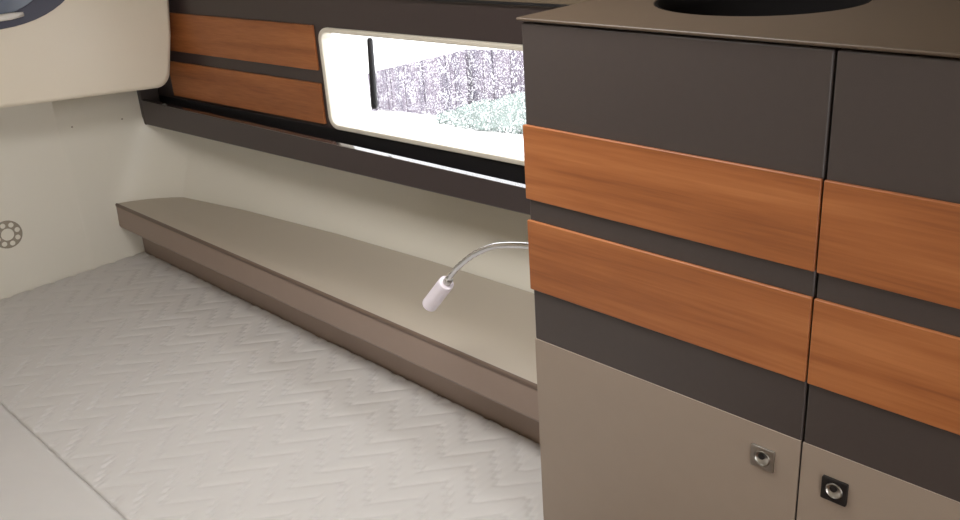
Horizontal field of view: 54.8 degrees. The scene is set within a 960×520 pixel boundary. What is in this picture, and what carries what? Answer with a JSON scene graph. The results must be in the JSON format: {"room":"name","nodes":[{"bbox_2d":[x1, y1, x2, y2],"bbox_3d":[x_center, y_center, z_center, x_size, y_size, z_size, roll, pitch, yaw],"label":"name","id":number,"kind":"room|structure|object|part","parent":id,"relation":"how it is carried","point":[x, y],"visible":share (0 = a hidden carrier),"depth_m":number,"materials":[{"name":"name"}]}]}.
{"room":"vehicle interior","nodes":[
{"label":"vehicle interior","id":0,"kind":"room"},
{"bbox_2d":[0,102,92,299],"bbox_3d":[-1.827,-0.203,2.307,0.088,1.991,2.805,18,32,42],"label":"wall","id":1,"kind":"structure","parent":0,"point":[37,194],"depth_m":2.78,"materials":[{"name":"beige"}]},
{"bbox_2d":[0,220,21,247],"bbox_3d":[-1.398,-0.075,2.740,0.004,0.085,0.085,18,32,42],"label":"air vent","id":2,"kind":"object","parent":1,"relation":"in","point":[10,231],"visible":1,"depth_m":2.74,"materials":[{"name":"beige plastic"}]},
{"bbox_2d":[0,0,170,107],"bbox_3d":[-1.681,-0.670,2.047,0.245,0.934,1.973,18,32,42],"label":"locker","id":3,"kind":"object","parent":1,"relation":"attached to","point":[51,50],"visible":1,"depth_m":2.54,"materials":[{"name":"beige plastic"}]},
{"bbox_3d":[-1.260,-0.719,2.321,0.002,0.234,0.356,18,32,42],"label":"pane","id":4,"kind":"part","parent":3,"relation":"part of","materials":[{"name":"grey glass"}]},
{"bbox_3d":[-1.244,-0.720,2.336,0.004,0.272,0.466,18,32,42],"label":"port frame","id":5,"kind":"part","parent":3,"relation":"part of","materials":[{"name":"grey"}]},
{"bbox_2d":[52,91,533,292],"bbox_3d":[0.422,0.330,1.908,3.992,1.034,0.457,14,29,37],"label":"wall","id":6,"kind":"structure","parent":0,"point":[111,160],"depth_m":2.78,"materials":[{"name":"beige"}]},
{"bbox_2d":[115,197,539,444],"bbox_3d":[-0.354,0.160,2.473,1.947,0.355,0.315,18,32,42],"label":"shelf","id":7,"kind":"object","parent":6,"relation":"attached to","point":[476,351],"visible":0.58,"depth_m":2.24,"materials":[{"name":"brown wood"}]},
{"bbox_2d":[443,0,590,7],"bbox_3d":[0.413,-0.734,1.484,3.944,0.663,0.066,16,30,39],"label":"wall","id":8,"kind":"structure","parent":0,"point":[568,2],"depth_m":1.82,"materials":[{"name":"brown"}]},
{"bbox_2d":[158,0,568,183],"bbox_3d":[-0.102,-0.401,2.126,2.507,0.401,0.033,16,30,39],"label":"paneling","id":9,"kind":"structure","parent":8,"relation":"attached to","point":[253,61],"depth_m":2.44,"materials":[{"name":"black wood"}]},
{"bbox_2d":[137,27,530,214],"bbox_3d":[-0.297,-0.410,2.333,1.957,0.345,0.174,16,30,39],"label":"window","id":10,"kind":"structure","parent":9,"relation":"attached to","point":[324,37],"depth_m":2.26,"materials":[{"name":"beige"}]},
{"bbox_3d":[-0.291,-0.313,2.375,1.957,0.135,0.174,16,30,39],"label":"channel rail","id":11,"kind":"part","parent":10,"relation":"part of","materials":[{"name":"black metal"}]},
{"bbox_3d":[-0.355,1.170,1.460,4.099,0.055,2.915,18,32,42],"label":"floor","id":12,"kind":"structure","parent":0,"visible":0},
{"bbox_2d":[522,0,959,519],"bbox_3d":[0.557,0.355,1.368,0.892,1.394,0.414,18,32,42],"label":"vanity cabinet","id":13,"kind":"object","parent":12,"relation":"on","point":[744,255],"visible":1,"depth_m":1.14,"materials":[{"name":"beige paint"}]},
{"bbox_2d":[422,242,528,311],"bbox_3d":[0.022,0.032,1.637,0.379,0.231,0.057,18,32,42],"label":"reading lamp","id":14,"kind":"object","parent":13,"relation":"attached to","point":[444,285],"visible":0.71,"depth_m":1.72,"materials":[{"name":"chrome"},{"name":"white plastic"}]},
{"bbox_3d":[0.273,0.576,1.476,0.444,0.875,0.003,18,32,42],"label":"panel","id":15,"kind":"part","parent":13,"relation":"part of","materials":[{"name":"beige paint"}]},
{"bbox_3d":[0.263,0.350,1.386,0.444,1.361,0.016,18,32,42],"label":"door","id":16,"kind":"part","parent":13,"relation":"part of","materials":[{"name":"brown paint"}]},
{"bbox_2d":[516,0,959,57],"bbox_3d":[0.556,-0.309,1.133,0.899,0.005,0.539,18,32,42],"label":"countertop","id":17,"kind":"structure","parent":13,"relation":"on","point":[920,27],"depth_m":1.08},
{"bbox_2d":[655,0,871,48],"bbox_3d":[0.389,-0.303,1.293,0.286,0.119,0.286,18,32,42],"label":"sink basin","id":18,"kind":"object","parent":17,"relation":"in","point":[697,7],"visible":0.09,"depth_m":1.39,"materials":[{"name":"black ceramic"}]},
{"bbox_3d":[0.589,0.680,1.180,0.442,0.875,0.003,18,32,42],"label":"panel","id":19,"kind":"part","parent":13,"relation":"part of","materials":[{"name":"beige paint"}]},
{"bbox_3d":[0.578,0.454,1.090,0.442,1.361,0.016,18,32,42],"label":"door","id":20,"kind":"part","parent":13,"relation":"part of","materials":[{"name":"brown paint"}]},
{"bbox_3d":[-0.951,0.759,2.047,1.946,0.316,1.569,18,32,42],"label":"base","id":21,"kind":"object","parent":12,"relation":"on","visible":0},
{"bbox_2d":[0,404,125,519],"bbox_3d":[-1.223,0.632,1.753,1.890,0.177,0.874,18,32,42],"label":"mattress","id":22,"kind":"object","parent":21,"relation":"on","point":[36,484],"visible":1,"depth_m":1.88,"materials":[{"name":"grey fabric"}]},
{"bbox_2d":[0,252,543,519],"bbox_3d":[-0.655,0.387,2.231,1.945,0.177,0.686,18,32,42],"label":"mattress","id":23,"kind":"object","parent":21,"relation":"on","point":[171,394],"visible":0.97,"depth_m":2.08,"materials":[{"name":"grey fabric"}]},
{"label":"outside","id":24,"kind":"structure","parent":0,"visible":0},
{"bbox_2d":[331,33,523,155],"bbox_3d":[5.812,-14.914,48.888,90.200,6.083,74.140,18,32,42],"label":"sky","id":25,"kind":"structure","parent":24,"point":[339,41],"depth_m":21.88,"materials":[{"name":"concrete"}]},
{"bbox_2d":[367,49,524,114],"bbox_3d":[0.398,-3.180,16.966,7.847,1.864,0.178,18,32,42],"label":"fence","id":26,"kind":"object","parent":25,"relation":"on","point":[405,101],"visible":0.38,"depth_m":17.92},
{"bbox_3d":[-2.262,-3.559,19.648,0.154,0.803,0.094,18,32,42],"label":"post","id":27,"kind":"part","parent":26,"relation":"part of","materials":[{"name":"black"}]},
{"bbox_3d":[-0.263,-3.297,17.571,0.154,1.318,0.094,18,32,42],"label":"post","id":28,"kind":"part","parent":26,"relation":"part of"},
{"bbox_2d":[435,90,525,133],"bbox_3d":[0.412,-2.697,16.543,3.560,0.963,0.712,18,32,42],"label":"hedge","id":29,"kind":"object","parent":25,"relation":"on","point":[503,116],"visible":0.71,"depth_m":16.47,"materials":[{"name":"green plant"}]}
]}

